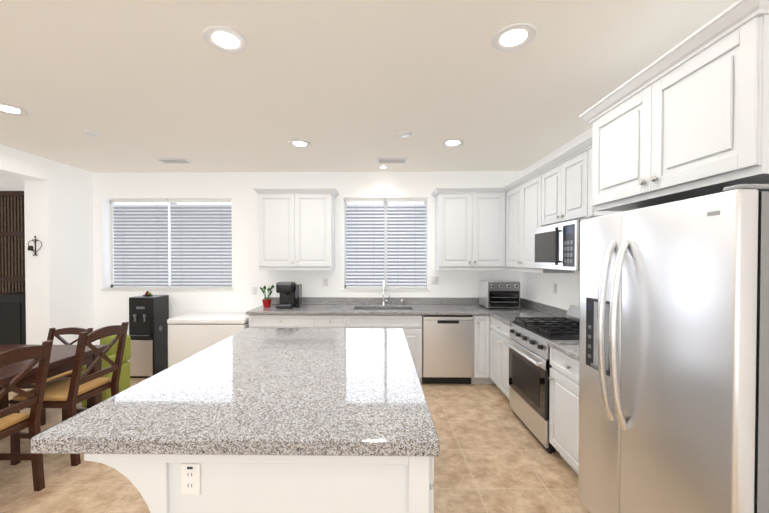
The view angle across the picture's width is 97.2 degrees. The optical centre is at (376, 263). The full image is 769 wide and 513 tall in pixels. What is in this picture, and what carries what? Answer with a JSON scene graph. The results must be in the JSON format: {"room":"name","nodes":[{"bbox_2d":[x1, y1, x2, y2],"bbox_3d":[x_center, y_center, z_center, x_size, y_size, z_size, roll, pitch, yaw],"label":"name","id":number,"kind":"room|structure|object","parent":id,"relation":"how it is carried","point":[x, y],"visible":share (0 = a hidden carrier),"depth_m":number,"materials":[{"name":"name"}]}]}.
{"room":"kitchen","nodes":[
{"label":"kitchen","id":0,"kind":"room"},
{"bbox_2d":[0,145,94,344],"bbox_3d":[-4.185,0.142,1.214,0.300,2.760,7.140,0,1,1],"label":"wall","id":1,"kind":"structure","parent":0,"point":[59,266],"depth_m":4.22,"materials":[{"name":"white paint"}]},
{"bbox_2d":[27,236,41,255],"bbox_3d":[-4.162,-0.219,4.098,0.173,0.250,0.093,0,1,1],"label":"sconce","id":2,"kind":"object","parent":1,"relation":"attached to","point":[30,248],"visible":1,"depth_m":4.13,"materials":[{"name":"black"}]},
{"bbox_2d":[0,171,521,360],"bbox_3d":[-2.011,0.097,4.865,8.550,2.760,0.220,0,1,1],"label":"wall","id":3,"kind":"structure","parent":0,"point":[111,307],"depth_m":4.74,"materials":[{"name":"white paint"}]},
{"bbox_2d":[100,200,233,290],"bbox_3d":[-2.946,-0.271,4.862,1.900,1.305,0.222,0,1,1],"label":"window","id":4,"kind":"structure","parent":3,"relation":"in","point":[112,256],"depth_m":4.92,"materials":[{"name":"white"}]},
{"bbox_2d":[111,199,231,287],"bbox_3d":[-2.902,-0.288,4.830,1.730,1.266,0.065,0,1,1],"label":"window blind","id":5,"kind":"object","parent":4,"relation":"attached to","point":[201,246],"visible":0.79,"depth_m":4.83,"materials":[{"name":"white plastic"}]},
{"bbox_2d":[252,287,256,294],"bbox_3d":[-1.708,0.378,4.750,0.070,0.116,0.008,0,1,1],"label":"electrical outlet","id":6,"kind":"object","parent":3,"relation":"attached to","point":[254,290],"visible":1,"depth_m":4.75,"materials":[{"name":"white plastic"}]},
{"bbox_2d":[252,188,338,269],"bbox_3d":[-1.055,-0.448,4.538,1.064,1.057,0.389,0,1,1],"label":"upper cabinet","id":7,"kind":"object","parent":3,"relation":"attached to","point":[296,228],"visible":1,"depth_m":4.40,"materials":[{"name":"white wood"}]},
{"bbox_2d":[323,278,327,285],"bbox_3d":[-0.708,0.258,4.735,0.070,0.116,0.008,0,1,1],"label":"electrical outlet","id":8,"kind":"object","parent":3,"relation":"attached to","point":[325,281],"visible":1,"depth_m":4.73,"materials":[{"name":"white plastic"}]},
{"bbox_2d":[341,199,429,290],"bbox_3d":[0.134,-0.270,4.821,1.240,1.305,0.222,0,1,1],"label":"window","id":9,"kind":"structure","parent":3,"relation":"in","point":[385,203],"depth_m":4.86,"materials":[{"name":"white plastic"}]},
{"bbox_2d":[345,198,426,287],"bbox_3d":[0.138,-0.287,4.790,1.150,1.266,0.065,0,1,1],"label":"window blind","id":10,"kind":"object","parent":9,"relation":"attached to","point":[406,246],"visible":0.96,"depth_m":4.79,"materials":[{"name":"white plastic"}]},
{"bbox_2d":[430,276,438,283],"bbox_3d":[0.812,0.229,4.715,0.115,0.116,0.008,0,1,1],"label":"electrical outlet","id":11,"kind":"object","parent":3,"relation":"attached to","point":[434,279],"visible":1,"depth_m":4.71,"materials":[{"name":"white plastic"}]},
{"bbox_2d":[435,188,466,269],"bbox_3d":[1.054,-0.448,4.536,0.488,1.056,0.337,0,1,1],"label":"upper cabinet","id":12,"kind":"object","parent":3,"relation":"attached to","point":[450,203],"depth_m":4.37,"materials":[{"name":"white wood"}]},
{"bbox_2d":[467,187,502,269],"bbox_3d":[1.429,-0.447,4.500,0.500,1.056,0.400,0,1,1],"label":"upper cabinet","id":13,"kind":"object","parent":3,"relation":"attached to","point":[484,204],"depth_m":4.36,"materials":[{"name":"white wood"}]},
{"bbox_2d":[0,378,589,512],"bbox_3d":[-2.058,1.551,1.328,8.550,0.060,7.390,0,1,1],"label":"floor","id":14,"kind":"structure","parent":0,"point":[494,456],"depth_m":2.44,"materials":[{"name":"tile"}]},
{"bbox_2d":[0,191,24,293],"bbox_3d":[-5.043,0.233,4.750,1.390,2.490,0.087,0,1,1],"label":"screen","id":15,"kind":"object","parent":14,"relation":"on","point":[12,247],"visible":0.25,"depth_m":4.71,"materials":[{"name":"brown wood"}]},
{"bbox_2d":[0,291,25,344],"bbox_3d":[-4.627,0.932,4.455,0.430,1.100,0.410,0,1,1],"label":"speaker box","id":16,"kind":"object","parent":14,"relation":"on","point":[13,318],"visible":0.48,"depth_m":4.25,"materials":[{"name":"black plastic"}]},
{"bbox_2d":[0,340,52,490],"bbox_3d":[-2.452,1.012,2.057,0.574,1.000,0.450,0,1,1],"label":"chair","id":17,"kind":"object","parent":14,"relation":"on","point":[12,422],"visible":1,"depth_m":2.22,"materials":[{"name":"brown wood"}]},
{"bbox_2d":[9,327,92,425],"bbox_3d":[-3.306,1.095,3.411,0.450,0.800,0.574,0,1,1],"label":"chair","id":18,"kind":"object","parent":14,"relation":"on","point":[53,332],"visible":0.29,"depth_m":3.64,"materials":[{"name":"brown wood"}]},
{"bbox_2d":[0,344,107,409],"bbox_3d":[-2.973,1.129,2.115,1.060,0.765,1.950,0,1,1],"label":"dining table","id":19,"kind":"object","parent":14,"relation":"on","point":[62,357],"visible":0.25,"depth_m":2.73,"materials":[{"name":"brown wood"}]},
{"bbox_2d":[10,322,128,465],"bbox_3d":[-2.442,1.003,2.742,0.574,1.000,0.450,0,1,1],"label":"chair","id":20,"kind":"object","parent":14,"relation":"on","point":[66,394],"visible":0.77,"depth_m":2.64,"materials":[{"name":"brown wood"}]},
{"bbox_2d":[81,335,130,406],"bbox_3d":[-2.922,1.147,3.675,0.300,0.690,0.350,0,1,1],"label":"seat","id":21,"kind":"object","parent":14,"relation":"on","point":[124,381],"visible":0.27,"depth_m":3.74,"materials":[{"name":"green fabric"}]},
{"bbox_2d":[129,295,168,377],"bbox_3d":[-3.038,0.956,4.524,0.326,1.050,0.370,0,1,1],"label":"water dispenser","id":22,"kind":"object","parent":14,"relation":"on","point":[148,325],"visible":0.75,"depth_m":4.38,"materials":[{"name":"black plastic"}]},
{"bbox_2d":[143,291,152,295],"bbox_3d":[-3.041,0.394,4.513,0.116,0.074,0.116,0,1,1],"label":"ornament","id":23,"kind":"object","parent":22,"relation":"on","point":[147,293],"visible":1,"depth_m":4.50,"materials":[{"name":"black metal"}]},
{"bbox_2d":[167,312,248,367],"bbox_3d":[-2.062,1.075,4.394,0.948,0.815,0.608,0,1,1],"label":"chest freezer","id":24,"kind":"object","parent":14,"relation":"on","point":[191,334],"visible":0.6,"depth_m":4.11,"materials":[{"name":"white"}]},
{"bbox_2d":[84,454,433,512],"bbox_3d":[-0.400,1.085,2.144,1.297,0.852,1.843,0,1,1],"label":"kitchen island","id":25,"kind":"object","parent":14,"relation":"on","point":[300,484],"visible":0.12,"depth_m":1.23,"materials":[{"name":"white wood"}]},
{"bbox_2d":[181,463,199,494],"bbox_3d":[-0.678,0.787,1.236,0.072,0.116,0.008,0,1,1],"label":"outlet","id":26,"kind":"object","parent":25,"relation":"attached to","point":[190,479],"visible":1,"depth_m":1.23,"materials":[{"name":"white plastic"}]},
{"bbox_2d":[31,328,439,456],"bbox_3d":[-0.487,0.629,2.146,1.440,0.057,1.930,0,1,1],"label":"island countertop","id":27,"kind":"structure","parent":25,"relation":"on","point":[312,391],"depth_m":1.46,"materials":[{"name":"stone"}]},
{"bbox_2d":[249,315,320,327],"bbox_3d":[-1.123,1.047,4.439,0.871,0.870,0.627,0,1,1],"label":"base cabinet","id":28,"kind":"object","parent":14,"relation":"on","point":[255,321],"depth_m":4.13,"materials":[{"name":"white wood"}]},
{"bbox_2d":[246,297,530,314],"bbox_3d":[0.214,0.638,4.391,3.582,0.330,0.677,0,1,1],"label":"countertop","id":29,"kind":"structure","parent":28,"relation":"on","point":[375,306],"depth_m":4.59,"materials":[{"name":"stone"}]},
{"bbox_2d":[260,285,274,307],"bbox_3d":[-1.423,0.423,4.459,0.173,0.296,0.202,0,1,1],"label":"potted plant","id":30,"kind":"object","parent":29,"relation":"on","point":[266,302],"visible":1,"depth_m":4.43,"materials":[{"name":"red"}]},
{"bbox_2d":[276,282,301,308],"bbox_3d":[-1.143,0.401,4.454,0.272,0.340,0.307,0,1,1],"label":"coffee maker","id":31,"kind":"object","parent":29,"relation":"on","point":[290,295],"visible":1,"depth_m":4.41,"materials":[{"name":"black plastic"}]},
{"bbox_2d":[382,280,402,304],"bbox_3d":[0.219,0.397,4.569,0.290,0.346,0.242,0,1,1],"label":"faucet","id":32,"kind":"object","parent":29,"relation":"on","point":[383,302],"visible":0.98,"depth_m":4.65,"materials":[{"name":"silver metal"}]},
{"bbox_2d":[479,280,519,308],"bbox_3d":[1.603,0.397,4.407,0.410,0.349,0.429,0,1,1],"label":"toaster oven","id":33,"kind":"object","parent":29,"relation":"on","point":[499,293],"visible":1,"depth_m":4.24,"materials":[{"name":"silver metal"}]},
{"bbox_2d":[321,315,356,327],"bbox_3d":[-0.553,1.047,4.432,0.507,0.870,0.627,0,1,1],"label":"base cabinet","id":34,"kind":"object","parent":14,"relation":"on","point":[327,321],"depth_m":4.11,"materials":[{"name":"white wood"}]},
{"bbox_2d":[353,324,421,383],"bbox_3d":[0.073,1.162,4.425,0.984,0.640,0.627,0,1,1],"label":"base cabinet","id":35,"kind":"object","parent":14,"relation":"on","point":[411,325],"depth_m":4.11,"materials":[{"name":"white wood"}]},
{"bbox_2d":[422,315,472,383],"bbox_3d":[0.873,1.049,4.386,0.602,0.868,0.586,0,1,1],"label":"dishwasher","id":36,"kind":"object","parent":14,"relation":"on","point":[447,349],"visible":0.92,"depth_m":4.09,"materials":[{"name":"silver metal"}]},
{"bbox_2d":[471,315,492,383],"bbox_3d":[1.278,1.048,4.407,0.194,0.870,0.627,0,1,1],"label":"base cabinet","id":37,"kind":"object","parent":14,"relation":"on","point":[481,323],"depth_m":4.10,"materials":[{"name":"white wood"}]},
{"bbox_2d":[490,316,510,398],"bbox_3d":[1.683,1.056,3.764,0.626,0.870,0.682,0,1,1],"label":"base cabinet","id":38,"kind":"object","parent":14,"relation":"on","point":[500,331],"depth_m":3.76,"materials":[{"name":"white wood"}]},
{"bbox_2d":[486,301,567,324],"bbox_3d":[1.660,0.550,3.725,0.672,0.139,0.615,0,1,1],"label":"countertop","id":39,"kind":"structure","parent":38,"relation":"on","point":[527,308],"depth_m":3.94,"materials":[{"name":"stone"}]},
{"bbox_2d":[504,305,579,453],"bbox_3d":[1.625,0.957,3.038,0.706,1.085,0.756,0,1,1],"label":"range","id":40,"kind":"object","parent":14,"relation":"on","point":[530,366],"visible":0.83,"depth_m":2.94,"materials":[{"name":"silver metal"}]},
{"bbox_2d":[549,347,578,473],"bbox_3d":[1.664,1.073,2.356,0.626,0.870,0.594,0,1,1],"label":"base cabinet","id":41,"kind":"object","parent":14,"relation":"on","point":[564,410],"depth_m":2.43,"materials":[{"name":"white wood"}]},
{"bbox_2d":[546,340,578,360],"bbox_3d":[1.652,0.567,2.350,0.652,0.139,0.595,0,1,1],"label":"countertop","id":42,"kind":"structure","parent":41,"relation":"on","point":[570,348],"depth_m":2.47,"materials":[{"name":"stone"}]},
{"bbox_2d":[578,184,768,512],"bbox_3d":[1.534,0.621,1.584,0.812,1.793,0.900,0,1,1],"label":"fridge","id":43,"kind":"object","parent":14,"relation":"on","point":[674,365],"visible":1,"depth_m":1.36,"materials":[{"name":"silver metal"}]},
{"bbox_2d":[0,0,757,172],"bbox_3d":[-2.058,-1.269,1.293,8.550,0.060,7.390,0,1,1],"label":"ceiling","id":44,"kind":"structure","parent":0,"point":[139,86],"depth_m":2.29,"materials":[{"name":"white paint"}]},
{"bbox_2d":[0,103,28,115],"bbox_3d":[-2.964,-1.247,2.731,0.234,0.014,0.234,0,1,1],"label":"recessed light","id":45,"kind":"object","parent":44,"relation":"in","point":[10,109],"visible":1,"depth_m":2.75,"materials":[{"name":"white plastic"}]},
{"bbox_2d":[82,129,98,136],"bbox_3d":[-2.728,-1.246,3.238,0.124,0.033,0.124,0,1,1],"label":"smoke detector","id":46,"kind":"object","parent":44,"relation":"attached to","point":[91,133],"visible":1,"depth_m":3.21,"materials":[{"name":"white plastic"}]},
{"bbox_2d":[155,158,193,162],"bbox_3d":[-2.485,-1.267,4.174,0.380,0.013,0.180,0,1,1],"label":"ceiling vent","id":47,"kind":"object","parent":44,"relation":"in","point":[173,160],"visible":0.98,"depth_m":4.13,"materials":[{"name":"white plastic"}]},
{"bbox_2d":[202,25,247,53],"bbox_3d":[-0.831,-1.236,1.873,0.234,0.014,0.234,0,1,1],"label":"recessed light","id":48,"kind":"object","parent":44,"relation":"in","point":[225,39],"visible":1,"depth_m":1.86,"materials":[{"name":"white plastic"}]},
{"bbox_2d":[288,139,310,147],"bbox_3d":[-0.803,-1.257,3.542,0.234,0.014,0.234,0,1,1],"label":"recessed light","id":49,"kind":"object","parent":44,"relation":"in","point":[298,143],"visible":1,"depth_m":3.53,"materials":[{"name":"white plastic"}]},
{"bbox_2d":[377,158,407,162],"bbox_3d":[0.195,-1.267,4.169,0.380,0.013,0.180,0,1,1],"label":"ceiling vent","id":50,"kind":"object","parent":44,"relation":"in","point":[392,160],"visible":1,"depth_m":4.14,"materials":[{"name":"white plastic"}]},
{"bbox_2d":[399,131,411,137],"bbox_3d":[0.278,-1.246,3.268,0.124,0.033,0.124,0,1,1],"label":"smoke detector","id":51,"kind":"object","parent":44,"relation":"attached to","point":[404,134],"visible":1,"depth_m":3.23,"materials":[{"name":"white plastic"}]},
{"bbox_2d":[442,139,463,146],"bbox_3d":[0.797,-1.257,3.521,0.234,0.014,0.234,0,1,1],"label":"recessed light","id":52,"kind":"object","parent":44,"relation":"in","point":[452,142],"visible":1,"depth_m":3.50,"materials":[{"name":"white plastic"}]},
{"bbox_2d":[491,22,536,51],"bbox_3d":[0.750,-1.236,1.852,0.234,0.014,0.234,0,1,1],"label":"recessed light","id":53,"kind":"object","parent":44,"relation":"in","point":[513,36],"visible":0.98,"depth_m":1.84,"materials":[{"name":"white plastic"}]},
{"bbox_2d":[521,127,592,309],"bbox_3d":[2.090,0.143,1.131,0.250,2.760,7.140,0,1,1],"label":"wall","id":54,"kind":"structure","parent":0,"point":[536,287],"depth_m":3.82,"materials":[{"name":"white paint"}]},
{"bbox_2d":[503,176,522,271],"bbox_3d":[1.802,-0.442,4.098,0.398,1.056,0.560,0,1,1],"label":"upper cabinet","id":55,"kind":"object","parent":54,"relation":"attached to","point":[512,192],"depth_m":4.11,"materials":[{"name":"white wood"}]},
{"bbox_2d":[523,164,574,272],"bbox_3d":[1.826,-0.436,3.636,0.337,1.056,0.602,0,1,1],"label":"upper cabinet","id":56,"kind":"object","parent":54,"relation":"attached to","point":[533,182],"depth_m":3.62,"materials":[{"name":"white wood"}]},
{"bbox_2d":[543,160,554,225],"bbox_3d":[1.820,-0.658,3.175,0.337,0.601,0.439,0,1,1],"label":"upper cabinet","id":57,"kind":"object","parent":54,"relation":"attached to","point":[549,168],"depth_m":3.23,"materials":[{"name":"white wood"}]},
{"bbox_2d":[553,283,556,293],"bbox_3d":[1.995,0.273,3.779,0.008,0.115,0.070,0,1,1],"label":"light switch","id":58,"kind":"object","parent":54,"relation":"attached to","point":[555,288],"visible":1,"depth_m":3.77,"materials":[{"name":"white plastic"}]},
{"bbox_2d":[555,140,586,223],"bbox_3d":[1.816,-0.654,2.854,0.337,0.601,0.439,0,1,1],"label":"upper cabinet","id":59,"kind":"object","parent":54,"relation":"attached to","point":[571,165],"depth_m":2.86,"materials":[{"name":"white wood"}]},
{"bbox_2d":[533,220,580,270],"bbox_3d":[1.752,-0.150,3.022,0.469,0.400,0.752,0,1,1],"label":"microwave","id":60,"kind":"object","parent":59,"relation":"attached to","point":[556,246],"visible":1,"depth_m":2.88,"materials":[{"name":"silver metal"}]},
{"bbox_2d":[591,212,618,214],"bbox_3d":[1.810,-0.421,2.409,0.337,1.056,0.583,0,1,1],"label":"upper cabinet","id":61,"kind":"object","parent":54,"relation":"attached to","point":[592,213],"depth_m":2.46,"materials":[{"name":"white wood"}]},
{"bbox_2d":[587,76,658,215],"bbox_3d":[1.658,-0.634,1.854,0.626,0.616,0.527,0,1,1],"label":"upper cabinet","id":62,"kind":"object","parent":54,"relation":"attached to","point":[611,144],"depth_m":1.93,"materials":[{"name":"white wood"}]},
{"bbox_2d":[635,0,768,203],"bbox_3d":[1.653,-0.629,1.446,0.626,0.616,0.527,0,1,1],"label":"upper cabinet","id":63,"kind":"object","parent":54,"relation":"attached to","point":[697,125],"depth_m":1.37,"materials":[{"name":"white wood"}]}
]}

